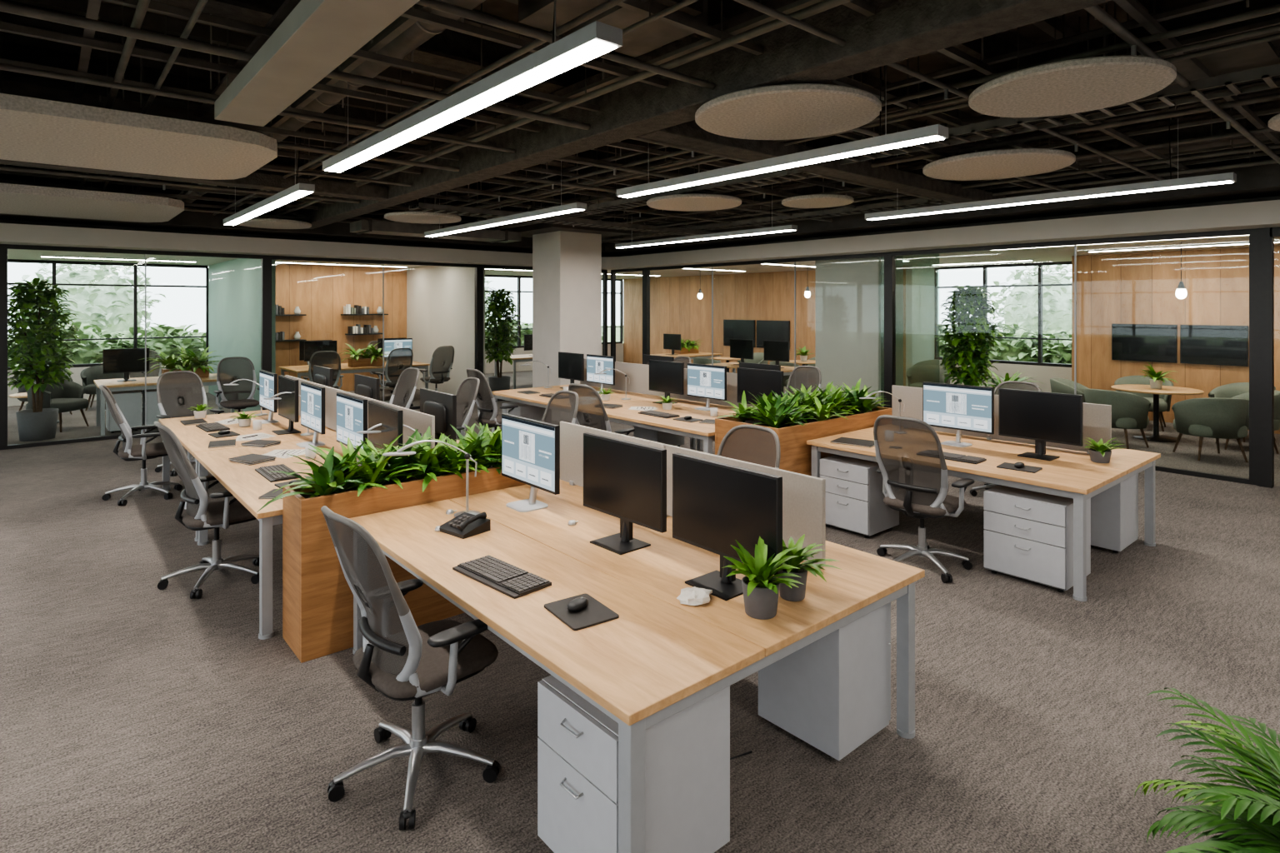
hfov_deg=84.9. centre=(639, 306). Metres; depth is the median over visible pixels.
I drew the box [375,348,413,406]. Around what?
office chair
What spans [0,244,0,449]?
glass wall
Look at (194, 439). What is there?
office desk
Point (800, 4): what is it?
channel
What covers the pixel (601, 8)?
conduit pipe
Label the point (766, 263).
recessed light
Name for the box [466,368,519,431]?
office chair
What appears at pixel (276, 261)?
recessed light
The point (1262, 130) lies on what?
conduit pipe
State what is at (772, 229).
linear pendant light
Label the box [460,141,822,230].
cable tray
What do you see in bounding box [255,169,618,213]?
joist
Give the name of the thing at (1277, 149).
roof beam
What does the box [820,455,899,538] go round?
filing cabinet
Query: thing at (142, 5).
conduit pipe
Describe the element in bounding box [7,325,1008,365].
lawn
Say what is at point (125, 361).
computer monitor
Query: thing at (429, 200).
roof beam
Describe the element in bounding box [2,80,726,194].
joist
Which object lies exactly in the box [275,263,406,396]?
wall
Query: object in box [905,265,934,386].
wall
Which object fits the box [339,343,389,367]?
planter
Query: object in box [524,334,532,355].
computer monitor
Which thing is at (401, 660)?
office chair
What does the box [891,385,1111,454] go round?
screen
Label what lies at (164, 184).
pipe
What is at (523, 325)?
bush
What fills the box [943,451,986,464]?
keyboard
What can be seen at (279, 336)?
shelf
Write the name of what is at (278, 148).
joist
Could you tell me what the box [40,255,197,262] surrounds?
recessed light
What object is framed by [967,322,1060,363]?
bush
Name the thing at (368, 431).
desk lamp
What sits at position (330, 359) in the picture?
office chair
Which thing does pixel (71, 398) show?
lounge armchair
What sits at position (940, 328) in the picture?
bush
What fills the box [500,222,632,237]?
beam
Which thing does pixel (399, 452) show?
desk lamp
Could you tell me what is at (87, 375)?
lounge armchair
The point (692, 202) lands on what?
panel
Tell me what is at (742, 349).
computer monitor
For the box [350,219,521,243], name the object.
air duct
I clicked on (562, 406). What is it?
office chair
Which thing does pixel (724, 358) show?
meeting table
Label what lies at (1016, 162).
panel
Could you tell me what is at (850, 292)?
glass partition
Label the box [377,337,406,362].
computer monitor
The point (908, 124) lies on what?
joist
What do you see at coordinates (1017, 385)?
office chair
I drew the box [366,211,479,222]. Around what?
channel
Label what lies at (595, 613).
mouse pad
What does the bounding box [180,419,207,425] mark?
stack
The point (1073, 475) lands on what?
office desk
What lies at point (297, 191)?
linear pendant light
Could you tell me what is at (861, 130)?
pipe
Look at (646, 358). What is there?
computer monitor
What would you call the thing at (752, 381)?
computer monitor
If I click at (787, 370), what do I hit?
work table
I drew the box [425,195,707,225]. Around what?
channel
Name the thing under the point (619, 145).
channel
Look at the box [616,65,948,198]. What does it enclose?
linear pendant light
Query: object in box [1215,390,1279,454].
lounge armchair
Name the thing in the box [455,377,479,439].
office chair
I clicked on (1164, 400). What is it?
lounge armchair
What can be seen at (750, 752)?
power cable
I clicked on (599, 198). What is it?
channel
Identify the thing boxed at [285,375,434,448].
screen
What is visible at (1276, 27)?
conduit pipe
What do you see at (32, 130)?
panel
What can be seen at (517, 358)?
work table
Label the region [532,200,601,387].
column
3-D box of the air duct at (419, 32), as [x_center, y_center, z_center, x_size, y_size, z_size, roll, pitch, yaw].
[-1.449,-1.585,4.156,0.212,0.212,15.800,0,0,-41]
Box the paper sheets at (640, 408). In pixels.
[629,406,656,410]
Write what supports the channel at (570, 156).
attached to the beam at (898, 30)
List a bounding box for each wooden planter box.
[282,465,526,663]
[715,405,891,475]
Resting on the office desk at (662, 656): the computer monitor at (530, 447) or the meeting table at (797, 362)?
the computer monitor at (530, 447)
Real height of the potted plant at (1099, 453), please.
0.195 m
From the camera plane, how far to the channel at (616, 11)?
4.17 m
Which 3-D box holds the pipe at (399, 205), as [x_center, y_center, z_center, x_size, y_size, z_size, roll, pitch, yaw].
[-1.089,-1.292,10.912,5.870,0.088,0.037,0,0,-41]
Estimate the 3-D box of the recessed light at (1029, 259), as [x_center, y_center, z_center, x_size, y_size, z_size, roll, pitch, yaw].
[7.098,-0.918,14.625,0.140,0.024,2.040,0,0,-41]
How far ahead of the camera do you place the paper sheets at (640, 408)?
8.21 m
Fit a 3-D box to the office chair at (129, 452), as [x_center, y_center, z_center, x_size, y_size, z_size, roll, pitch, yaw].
[-5.097,1.371,7.162,0.696,1.158,0.675,0,0,-37]
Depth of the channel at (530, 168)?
7.77 m
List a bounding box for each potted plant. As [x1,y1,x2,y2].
[188,404,211,419]
[229,410,257,427]
[596,387,614,400]
[656,395,677,409]
[721,535,804,619]
[778,534,841,601]
[795,346,814,361]
[980,370,1046,389]
[1083,437,1124,463]
[1140,362,1178,389]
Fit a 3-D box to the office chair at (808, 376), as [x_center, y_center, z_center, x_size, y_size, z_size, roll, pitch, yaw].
[2.000,1.371,9.074,0.696,1.158,0.675,0,0,-41]
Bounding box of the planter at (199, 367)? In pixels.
[139,345,223,377]
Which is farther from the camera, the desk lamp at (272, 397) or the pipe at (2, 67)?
the desk lamp at (272, 397)
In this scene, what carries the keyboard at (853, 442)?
on the office desk at (1073, 475)
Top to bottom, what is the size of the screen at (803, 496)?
0.410 m
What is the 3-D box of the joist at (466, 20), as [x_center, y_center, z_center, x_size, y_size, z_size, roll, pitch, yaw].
[-1.944,-1.955,4.042,16.100,0.090,0.070,0,0,-41]
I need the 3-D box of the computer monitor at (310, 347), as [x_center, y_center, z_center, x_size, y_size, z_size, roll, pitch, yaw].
[-6.298,0.940,13.825,0.610,0.520,0.200,0,0,-41]
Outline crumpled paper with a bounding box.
[676,586,712,605]
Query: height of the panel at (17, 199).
0.850 m
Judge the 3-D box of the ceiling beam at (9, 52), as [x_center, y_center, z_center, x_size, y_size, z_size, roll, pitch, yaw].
[-3.714,-1.850,6.035,16.000,0.300,0.220,0,0,-41]
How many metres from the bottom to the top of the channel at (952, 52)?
0.038 m
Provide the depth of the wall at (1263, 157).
9.05 m
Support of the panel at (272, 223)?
hanging from the ceiling at (928, 63)
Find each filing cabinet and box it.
[105,390,141,433]
[141,389,160,429]
[502,401,545,421]
[537,675,729,852]
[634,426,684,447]
[758,602,890,760]
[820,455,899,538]
[983,485,1090,592]
[1090,473,1138,553]
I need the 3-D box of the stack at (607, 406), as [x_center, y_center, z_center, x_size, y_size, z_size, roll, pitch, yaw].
[-0.376,1.188,8.363,0.292,0.024,0.216,0,0,29]
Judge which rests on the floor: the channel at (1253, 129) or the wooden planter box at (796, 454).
the wooden planter box at (796, 454)
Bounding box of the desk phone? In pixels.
[439,511,490,539]
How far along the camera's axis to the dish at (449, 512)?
4.04 m
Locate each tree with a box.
[7,263,165,338]
[7,277,81,441]
[485,277,495,327]
[485,287,522,391]
[935,285,1002,386]
[988,265,1071,342]
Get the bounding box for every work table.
[93,373,234,435]
[278,361,429,389]
[494,354,532,389]
[650,352,722,361]
[705,362,796,375]
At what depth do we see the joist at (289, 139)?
8.83 m
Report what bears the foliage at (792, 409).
in the wooden planter box at (796, 454)
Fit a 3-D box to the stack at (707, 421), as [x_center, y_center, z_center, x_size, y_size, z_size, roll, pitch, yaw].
[0.778,1.194,7.245,0.280,0.012,0.200,0,0,27]
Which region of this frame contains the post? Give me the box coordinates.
[1257,226,1279,488]
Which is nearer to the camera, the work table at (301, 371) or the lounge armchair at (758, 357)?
the work table at (301, 371)
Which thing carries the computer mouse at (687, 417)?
on the mouse pad at (692, 420)
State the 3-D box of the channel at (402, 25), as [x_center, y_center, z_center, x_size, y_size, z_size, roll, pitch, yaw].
[-1.419,-1.458,3.852,0.045,0.025,16.300,0,0,-41]
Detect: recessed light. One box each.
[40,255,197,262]
[275,260,408,267]
[485,268,532,270]
[601,273,660,276]
[682,268,746,271]
[765,263,815,267]
[930,259,1033,265]
[991,235,1246,250]
[1086,240,1279,252]
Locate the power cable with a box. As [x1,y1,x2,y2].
[730,750,752,759]
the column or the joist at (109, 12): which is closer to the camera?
the joist at (109, 12)
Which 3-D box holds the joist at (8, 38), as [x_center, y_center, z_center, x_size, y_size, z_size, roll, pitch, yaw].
[-3.569,-1.955,5.942,16.100,0.090,0.070,0,0,-41]
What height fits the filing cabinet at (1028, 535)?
0.600 m
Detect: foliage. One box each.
[256,422,501,512]
[717,378,889,428]
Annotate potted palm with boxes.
[1134,687,1279,852]
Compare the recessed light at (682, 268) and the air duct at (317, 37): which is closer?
the air duct at (317, 37)
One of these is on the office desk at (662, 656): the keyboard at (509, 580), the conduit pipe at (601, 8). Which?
the keyboard at (509, 580)
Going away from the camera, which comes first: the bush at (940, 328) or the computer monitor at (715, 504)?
the computer monitor at (715, 504)
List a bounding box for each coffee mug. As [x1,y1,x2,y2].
[252,420,262,430]
[305,445,316,459]
[710,407,717,416]
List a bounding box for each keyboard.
[195,422,229,432]
[255,464,301,482]
[452,555,551,599]
[539,393,554,397]
[638,410,679,418]
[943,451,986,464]
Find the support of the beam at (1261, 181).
attached to the wall at (1263, 157)
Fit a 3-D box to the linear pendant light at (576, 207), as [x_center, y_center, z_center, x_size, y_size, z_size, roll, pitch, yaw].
[-1.720,-1.473,8.168,0.124,1.054,3.550,0,0,-41]
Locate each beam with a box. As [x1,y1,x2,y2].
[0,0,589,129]
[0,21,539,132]
[0,159,387,200]
[0,164,525,210]
[0,207,631,255]
[2,43,780,193]
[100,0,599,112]
[153,0,925,166]
[295,0,1112,229]
[435,0,1279,208]
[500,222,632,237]
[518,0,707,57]
[601,102,1279,223]
[605,163,1279,253]
[632,142,1279,232]
[638,120,1006,209]
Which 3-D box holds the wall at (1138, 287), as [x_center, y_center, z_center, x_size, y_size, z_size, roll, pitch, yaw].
[10.025,0.510,10.549,0.150,2.880,6.000,0,0,-41]
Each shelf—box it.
[275,305,306,315]
[275,331,306,341]
[340,304,388,315]
[345,324,382,334]
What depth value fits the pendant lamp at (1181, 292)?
10.07 m
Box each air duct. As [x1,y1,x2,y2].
[178,0,485,203]
[214,0,419,126]
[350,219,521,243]
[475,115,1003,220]
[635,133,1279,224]
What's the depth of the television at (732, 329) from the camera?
19.74 m
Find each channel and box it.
[0,58,496,145]
[0,170,334,204]
[0,179,318,209]
[2,87,459,160]
[3,164,347,198]
[60,0,101,184]
[134,0,300,190]
[176,0,444,200]
[184,202,303,214]
[228,0,648,210]
[263,164,394,181]
[274,0,824,214]
[277,150,420,174]
[349,216,500,230]
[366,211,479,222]
[380,0,1243,219]
[384,206,489,218]
[400,7,668,88]
[404,200,676,228]
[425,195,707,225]
[453,187,734,221]
[460,194,616,224]
[470,17,1279,207]
[480,179,771,217]
[520,166,819,211]
[564,155,862,205]
[591,108,1279,219]
[603,0,763,55]
[605,141,909,200]
[625,129,1255,221]
[632,150,1279,233]
[645,140,1273,225]
[830,77,1116,182]
[835,132,1039,188]
[842,0,874,16]
[868,89,1279,163]
[937,46,1190,174]
[1113,0,1279,144]
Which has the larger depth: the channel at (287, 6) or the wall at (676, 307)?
the wall at (676, 307)
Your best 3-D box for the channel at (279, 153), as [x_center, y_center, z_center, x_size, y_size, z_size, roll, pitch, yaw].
[-5.942,-1.421,4.286,9.540,0.038,0.040,0,0,-41]
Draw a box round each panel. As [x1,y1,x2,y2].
[0,20,277,179]
[0,175,184,222]
[236,171,311,229]
[384,193,461,224]
[646,165,741,211]
[695,0,881,139]
[781,135,854,208]
[922,108,1075,180]
[968,13,1176,117]
[1268,113,1279,131]
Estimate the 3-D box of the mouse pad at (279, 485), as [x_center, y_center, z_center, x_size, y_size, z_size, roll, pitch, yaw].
[-2.295,1.196,4.683,0.260,0.008,0.200,0,0,44]
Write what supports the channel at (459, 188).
hanging from the rods
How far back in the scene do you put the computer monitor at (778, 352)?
13.72 m
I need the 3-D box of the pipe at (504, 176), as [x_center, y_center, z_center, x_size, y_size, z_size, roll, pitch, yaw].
[0.699,-1.293,8.822,5.870,0.090,0.041,0,0,-41]
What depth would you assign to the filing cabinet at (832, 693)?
3.08 m
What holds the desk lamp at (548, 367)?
on the office desk at (536, 400)
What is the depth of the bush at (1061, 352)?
16.41 m
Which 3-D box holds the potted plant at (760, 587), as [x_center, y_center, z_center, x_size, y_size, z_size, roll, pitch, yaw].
[0.478,1.060,2.724,0.305,0.279,0.319,0,0,1]
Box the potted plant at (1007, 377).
[980,370,1046,389]
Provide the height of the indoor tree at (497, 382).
2.362 m
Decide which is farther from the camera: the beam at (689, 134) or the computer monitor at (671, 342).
the computer monitor at (671, 342)
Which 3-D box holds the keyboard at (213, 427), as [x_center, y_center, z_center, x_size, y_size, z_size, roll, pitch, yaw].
[-4.221,1.190,6.916,0.195,0.020,0.470,0,0,-44]
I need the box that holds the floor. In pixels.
[0,370,1279,852]
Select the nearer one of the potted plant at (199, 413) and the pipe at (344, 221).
the potted plant at (199, 413)
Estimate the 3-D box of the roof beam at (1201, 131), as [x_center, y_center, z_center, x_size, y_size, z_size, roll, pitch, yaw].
[3.404,-1.585,8.175,0.200,0.220,16.000,0,0,-41]
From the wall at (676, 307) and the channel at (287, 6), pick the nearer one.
the channel at (287, 6)
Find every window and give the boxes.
[7,259,208,406]
[485,275,623,373]
[934,261,1071,392]
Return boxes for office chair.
[98,385,182,505]
[129,350,161,412]
[154,420,259,599]
[155,370,224,476]
[213,356,259,412]
[303,350,344,389]
[320,505,500,830]
[367,340,393,393]
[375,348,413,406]
[389,367,419,409]
[419,345,454,390]
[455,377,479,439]
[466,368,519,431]
[540,390,578,425]
[568,383,634,435]
[674,355,690,368]
[717,425,780,469]
[785,365,821,395]
[873,415,974,583]
[970,380,1041,496]
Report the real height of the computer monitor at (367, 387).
0.520 m
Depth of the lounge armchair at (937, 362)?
15.00 m
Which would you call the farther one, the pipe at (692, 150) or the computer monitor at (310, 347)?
the computer monitor at (310, 347)
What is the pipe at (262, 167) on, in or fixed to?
attached to the beam at (898, 30)
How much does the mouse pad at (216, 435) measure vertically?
0.008 m
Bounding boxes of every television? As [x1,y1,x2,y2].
[723,320,754,347]
[756,320,789,349]
[1111,323,1177,363]
[1180,325,1248,366]
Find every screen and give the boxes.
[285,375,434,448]
[560,421,825,567]
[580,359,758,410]
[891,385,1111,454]
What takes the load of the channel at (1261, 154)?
hanging from the rods
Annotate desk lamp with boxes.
[223,379,268,415]
[263,391,314,435]
[356,423,422,437]
[382,440,480,517]
[520,360,552,388]
[594,368,630,399]
[859,391,904,416]
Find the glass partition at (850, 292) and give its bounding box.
[815,255,903,407]
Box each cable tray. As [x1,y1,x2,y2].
[409,164,744,239]
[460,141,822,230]
[601,147,954,243]
[840,14,1279,164]
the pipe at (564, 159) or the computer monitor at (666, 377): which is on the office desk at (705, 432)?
the computer monitor at (666, 377)
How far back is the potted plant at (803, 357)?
15.42 m
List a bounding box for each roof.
[266,141,648,208]
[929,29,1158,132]
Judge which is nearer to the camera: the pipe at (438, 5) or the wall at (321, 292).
the pipe at (438, 5)
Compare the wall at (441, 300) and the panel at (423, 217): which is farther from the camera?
the wall at (441, 300)
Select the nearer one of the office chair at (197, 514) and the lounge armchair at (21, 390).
the office chair at (197, 514)
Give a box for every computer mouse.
[217,430,230,434]
[288,479,301,484]
[566,596,588,611]
[684,415,691,419]
[1014,461,1024,468]
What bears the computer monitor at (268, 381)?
on the office desk at (194, 439)
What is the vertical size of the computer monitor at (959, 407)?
0.520 m
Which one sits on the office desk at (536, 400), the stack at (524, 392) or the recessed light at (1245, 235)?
the stack at (524, 392)
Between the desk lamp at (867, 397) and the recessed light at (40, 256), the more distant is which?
the recessed light at (40, 256)
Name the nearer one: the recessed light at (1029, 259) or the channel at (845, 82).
the channel at (845, 82)
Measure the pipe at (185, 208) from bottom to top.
0.088 m
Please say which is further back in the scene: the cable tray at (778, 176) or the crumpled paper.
the cable tray at (778, 176)
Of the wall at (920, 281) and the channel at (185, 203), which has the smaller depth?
the channel at (185, 203)
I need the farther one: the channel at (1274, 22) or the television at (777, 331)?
the television at (777, 331)
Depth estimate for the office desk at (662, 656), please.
2.89 m
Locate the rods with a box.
[4,0,1254,221]
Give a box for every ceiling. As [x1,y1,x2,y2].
[2,0,1279,174]
[7,235,1279,279]
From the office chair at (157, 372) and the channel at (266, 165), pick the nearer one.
the channel at (266, 165)
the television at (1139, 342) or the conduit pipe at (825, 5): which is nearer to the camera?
the conduit pipe at (825, 5)
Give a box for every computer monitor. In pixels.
[102,348,149,381]
[260,370,279,424]
[271,375,300,434]
[296,381,324,447]
[299,340,332,366]
[304,340,337,361]
[313,365,332,387]
[336,392,367,466]
[354,374,379,400]
[368,400,403,454]
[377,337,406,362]
[384,338,412,357]
[420,388,456,450]
[501,413,559,512]
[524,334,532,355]
[558,351,584,388]
[583,432,666,554]
[586,354,614,394]
[642,355,674,364]
[649,360,684,404]
[663,333,680,355]
[672,452,782,600]
[687,363,726,410]
[730,339,753,364]
[737,367,783,411]
[739,362,780,370]
[764,340,789,368]
[922,381,994,447]
[998,388,1082,460]
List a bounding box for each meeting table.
[9,392,62,423]
[710,356,740,372]
[785,360,815,365]
[1110,384,1204,442]
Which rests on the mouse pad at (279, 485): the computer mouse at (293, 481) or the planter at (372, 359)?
the computer mouse at (293, 481)
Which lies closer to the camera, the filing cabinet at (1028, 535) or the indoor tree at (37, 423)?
the filing cabinet at (1028, 535)
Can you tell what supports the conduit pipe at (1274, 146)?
hanging from the ceiling at (928, 63)
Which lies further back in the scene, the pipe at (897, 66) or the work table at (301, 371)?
the work table at (301, 371)
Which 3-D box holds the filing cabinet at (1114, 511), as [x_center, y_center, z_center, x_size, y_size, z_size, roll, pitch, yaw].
[3.797,1.650,5.827,0.506,0.600,0.480,0,0,-41]
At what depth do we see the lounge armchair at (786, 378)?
14.46 m
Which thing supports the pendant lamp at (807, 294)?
hanging from the ceiling at (1051, 254)
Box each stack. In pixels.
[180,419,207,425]
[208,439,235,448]
[228,454,276,465]
[240,440,280,448]
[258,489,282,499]
[517,390,539,394]
[603,403,622,409]
[699,419,714,424]
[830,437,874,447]
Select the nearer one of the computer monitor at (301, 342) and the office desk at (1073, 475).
the office desk at (1073, 475)
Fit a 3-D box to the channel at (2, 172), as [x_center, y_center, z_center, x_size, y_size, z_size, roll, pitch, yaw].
[-7.804,-1.421,6.462,9.540,0.038,0.040,0,0,-41]
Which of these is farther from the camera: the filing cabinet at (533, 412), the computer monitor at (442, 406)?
the filing cabinet at (533, 412)
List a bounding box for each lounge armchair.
[16,370,72,414]
[25,379,89,432]
[80,365,123,410]
[693,357,721,364]
[736,352,768,373]
[770,360,799,387]
[805,356,815,366]
[906,365,949,388]
[912,360,949,384]
[1050,378,1089,403]
[1083,389,1150,449]
[1114,375,1174,431]
[1171,397,1249,462]
[1208,382,1275,442]
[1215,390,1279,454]
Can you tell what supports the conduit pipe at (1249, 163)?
hanging from the ceiling at (928, 63)
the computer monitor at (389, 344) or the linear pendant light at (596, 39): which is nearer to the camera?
the linear pendant light at (596, 39)
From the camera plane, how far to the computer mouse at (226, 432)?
6.52 m
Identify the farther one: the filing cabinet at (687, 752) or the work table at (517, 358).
the work table at (517, 358)
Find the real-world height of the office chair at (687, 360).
1.158 m
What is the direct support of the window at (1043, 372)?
in the wall at (920, 281)
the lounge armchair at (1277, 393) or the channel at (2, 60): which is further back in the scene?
the lounge armchair at (1277, 393)
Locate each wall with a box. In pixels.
[0,174,609,257]
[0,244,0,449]
[0,244,607,449]
[208,258,275,411]
[275,263,406,396]
[406,265,484,394]
[610,154,1279,256]
[610,228,1257,485]
[623,265,905,386]
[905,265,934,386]
[1071,255,1079,383]
[1079,245,1279,434]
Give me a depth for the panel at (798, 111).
4.26 m
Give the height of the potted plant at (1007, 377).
0.691 m
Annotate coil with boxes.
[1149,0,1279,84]
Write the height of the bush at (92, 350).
1.720 m
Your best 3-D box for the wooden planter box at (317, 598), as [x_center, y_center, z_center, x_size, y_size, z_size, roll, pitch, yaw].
[-1.392,1.505,4.474,1.540,0.890,0.390,0,0,-41]
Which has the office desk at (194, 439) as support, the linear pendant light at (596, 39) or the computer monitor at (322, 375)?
the computer monitor at (322, 375)
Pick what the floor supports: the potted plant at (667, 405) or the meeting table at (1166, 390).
the meeting table at (1166, 390)
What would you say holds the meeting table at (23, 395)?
on the floor
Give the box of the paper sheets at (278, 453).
[262,449,304,458]
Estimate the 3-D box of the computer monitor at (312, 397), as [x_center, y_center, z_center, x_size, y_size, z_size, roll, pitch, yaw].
[-2.859,0.940,6.081,0.200,0.520,0.610,0,0,-41]
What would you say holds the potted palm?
on the floor
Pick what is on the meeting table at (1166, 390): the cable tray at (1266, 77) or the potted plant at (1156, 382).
the potted plant at (1156, 382)
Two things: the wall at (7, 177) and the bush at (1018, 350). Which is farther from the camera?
the bush at (1018, 350)
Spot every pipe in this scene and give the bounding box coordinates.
[0,63,515,153]
[0,165,359,203]
[78,0,150,189]
[99,0,208,191]
[184,207,309,219]
[212,0,625,215]
[249,0,698,206]
[259,166,410,186]
[268,0,852,218]
[276,141,459,171]
[337,220,626,243]
[390,4,1279,222]
[392,204,574,226]
[410,1,1279,224]
[415,0,714,89]
[416,1,1279,224]
[447,189,771,227]
[495,92,1279,230]
[496,174,832,221]
[555,157,887,212]
[620,99,1274,223]
[629,135,957,204]
[654,107,1279,227]
[660,104,1277,224]
[733,0,845,46]
[851,126,1071,191]
[887,62,1165,180]
[1084,5,1279,164]
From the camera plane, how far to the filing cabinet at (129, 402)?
10.91 m
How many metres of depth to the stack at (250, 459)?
5.41 m
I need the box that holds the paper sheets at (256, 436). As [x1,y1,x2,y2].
[235,432,276,440]
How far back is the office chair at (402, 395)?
8.99 m
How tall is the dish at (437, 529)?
0.024 m
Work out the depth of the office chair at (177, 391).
8.50 m
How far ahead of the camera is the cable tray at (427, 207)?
9.76 m
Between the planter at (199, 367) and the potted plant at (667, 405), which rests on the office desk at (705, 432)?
the potted plant at (667, 405)
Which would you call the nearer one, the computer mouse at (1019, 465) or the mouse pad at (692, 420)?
the computer mouse at (1019, 465)
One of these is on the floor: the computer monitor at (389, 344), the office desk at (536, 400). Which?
the office desk at (536, 400)
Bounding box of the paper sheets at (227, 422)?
[215,418,254,424]
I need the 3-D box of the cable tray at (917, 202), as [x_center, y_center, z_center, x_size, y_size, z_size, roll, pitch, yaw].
[1.145,-1.635,11.507,0.311,0.730,8.001,0,0,-41]
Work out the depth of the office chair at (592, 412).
7.11 m
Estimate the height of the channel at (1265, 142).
0.025 m
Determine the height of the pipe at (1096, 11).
0.090 m
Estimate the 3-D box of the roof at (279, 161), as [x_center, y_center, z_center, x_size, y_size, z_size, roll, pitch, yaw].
[-5.274,-1.850,7.858,16.000,0.300,0.220,0,0,-41]
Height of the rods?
0.550 m
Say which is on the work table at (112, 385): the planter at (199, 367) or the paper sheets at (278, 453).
the planter at (199, 367)
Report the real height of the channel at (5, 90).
0.038 m
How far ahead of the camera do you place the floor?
3.46 m
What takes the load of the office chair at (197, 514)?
on the floor
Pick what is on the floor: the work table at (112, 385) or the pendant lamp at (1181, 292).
the work table at (112, 385)
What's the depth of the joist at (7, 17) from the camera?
5.27 m
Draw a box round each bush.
[7,321,144,366]
[100,324,205,359]
[485,320,532,346]
[937,323,974,357]
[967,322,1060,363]
[1030,323,1071,364]
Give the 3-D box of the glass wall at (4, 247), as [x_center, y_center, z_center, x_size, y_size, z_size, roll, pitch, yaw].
[-4.745,0.550,12.916,10.420,2.800,0.100,0,0,-41]
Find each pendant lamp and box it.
[697,289,702,299]
[804,286,810,298]
[1175,242,1186,299]
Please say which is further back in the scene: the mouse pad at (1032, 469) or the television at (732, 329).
the television at (732, 329)
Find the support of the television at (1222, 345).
attached to the wall at (1138, 287)
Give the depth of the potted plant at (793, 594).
2.86 m
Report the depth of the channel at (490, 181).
8.70 m
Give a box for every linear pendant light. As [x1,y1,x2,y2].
[223,128,314,225]
[322,0,622,172]
[424,160,586,237]
[615,184,797,248]
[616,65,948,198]
[865,105,1236,219]
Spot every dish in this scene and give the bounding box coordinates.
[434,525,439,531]
[445,509,456,514]
[567,520,578,525]
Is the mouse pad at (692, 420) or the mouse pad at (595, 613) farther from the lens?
the mouse pad at (692, 420)
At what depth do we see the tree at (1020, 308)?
23.95 m
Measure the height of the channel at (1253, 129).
0.025 m
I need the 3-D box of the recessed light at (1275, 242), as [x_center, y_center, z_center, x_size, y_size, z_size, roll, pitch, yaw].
[8.547,-0.918,10.469,0.140,0.024,3.240,0,0,-41]
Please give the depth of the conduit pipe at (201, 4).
3.99 m
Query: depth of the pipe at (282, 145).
6.24 m
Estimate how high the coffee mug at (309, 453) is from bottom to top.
0.090 m
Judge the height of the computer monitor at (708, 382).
0.520 m
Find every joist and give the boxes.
[2,11,820,179]
[2,31,795,184]
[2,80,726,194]
[10,0,534,107]
[244,129,631,189]
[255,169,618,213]
[277,147,604,192]
[456,9,956,158]
[504,0,996,152]
[707,10,1038,144]
[1032,16,1194,119]
[1135,0,1257,107]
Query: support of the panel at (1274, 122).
hanging from the ceiling at (928, 63)
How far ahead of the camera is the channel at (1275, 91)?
5.50 m
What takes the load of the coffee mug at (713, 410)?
on the office desk at (705, 432)
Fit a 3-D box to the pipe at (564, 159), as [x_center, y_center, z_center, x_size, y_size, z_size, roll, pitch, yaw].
[1.381,-1.291,8.024,5.870,0.087,0.033,0,0,-41]
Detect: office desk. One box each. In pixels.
[158,409,336,541]
[193,435,459,639]
[349,480,924,852]
[491,383,695,449]
[605,397,739,454]
[806,427,1160,601]
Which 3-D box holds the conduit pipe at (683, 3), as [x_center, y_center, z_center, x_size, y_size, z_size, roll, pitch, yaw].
[-0.928,-1.676,4.470,0.026,0.648,16.000,0,0,-41]
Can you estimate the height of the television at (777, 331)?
0.750 m
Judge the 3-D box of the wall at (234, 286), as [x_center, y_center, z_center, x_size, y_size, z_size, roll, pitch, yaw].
[-7.955,0.510,13.823,0.120,2.880,5.450,0,0,-41]
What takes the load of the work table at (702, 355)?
on the floor
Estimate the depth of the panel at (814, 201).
7.84 m
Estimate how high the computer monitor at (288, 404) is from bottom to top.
0.520 m
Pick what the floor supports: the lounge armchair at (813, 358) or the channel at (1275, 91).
the lounge armchair at (813, 358)
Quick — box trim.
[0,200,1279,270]
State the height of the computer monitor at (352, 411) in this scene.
0.520 m
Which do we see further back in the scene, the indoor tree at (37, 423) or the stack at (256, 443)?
the indoor tree at (37, 423)
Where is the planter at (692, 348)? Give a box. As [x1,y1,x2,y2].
[674,338,700,354]
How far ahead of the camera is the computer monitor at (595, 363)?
9.72 m
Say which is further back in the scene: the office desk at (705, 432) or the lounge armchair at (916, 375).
the lounge armchair at (916, 375)
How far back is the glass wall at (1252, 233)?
9.86 m
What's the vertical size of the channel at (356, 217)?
0.038 m
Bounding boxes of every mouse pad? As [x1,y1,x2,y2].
[208,430,239,438]
[274,481,289,489]
[544,593,619,630]
[672,416,703,422]
[996,462,1042,473]
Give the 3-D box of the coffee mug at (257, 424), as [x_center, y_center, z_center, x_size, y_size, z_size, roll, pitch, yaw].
[-3.731,1.155,6.823,0.080,0.090,0.100,0,0,-40]
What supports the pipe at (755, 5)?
attached to the beam at (898, 30)

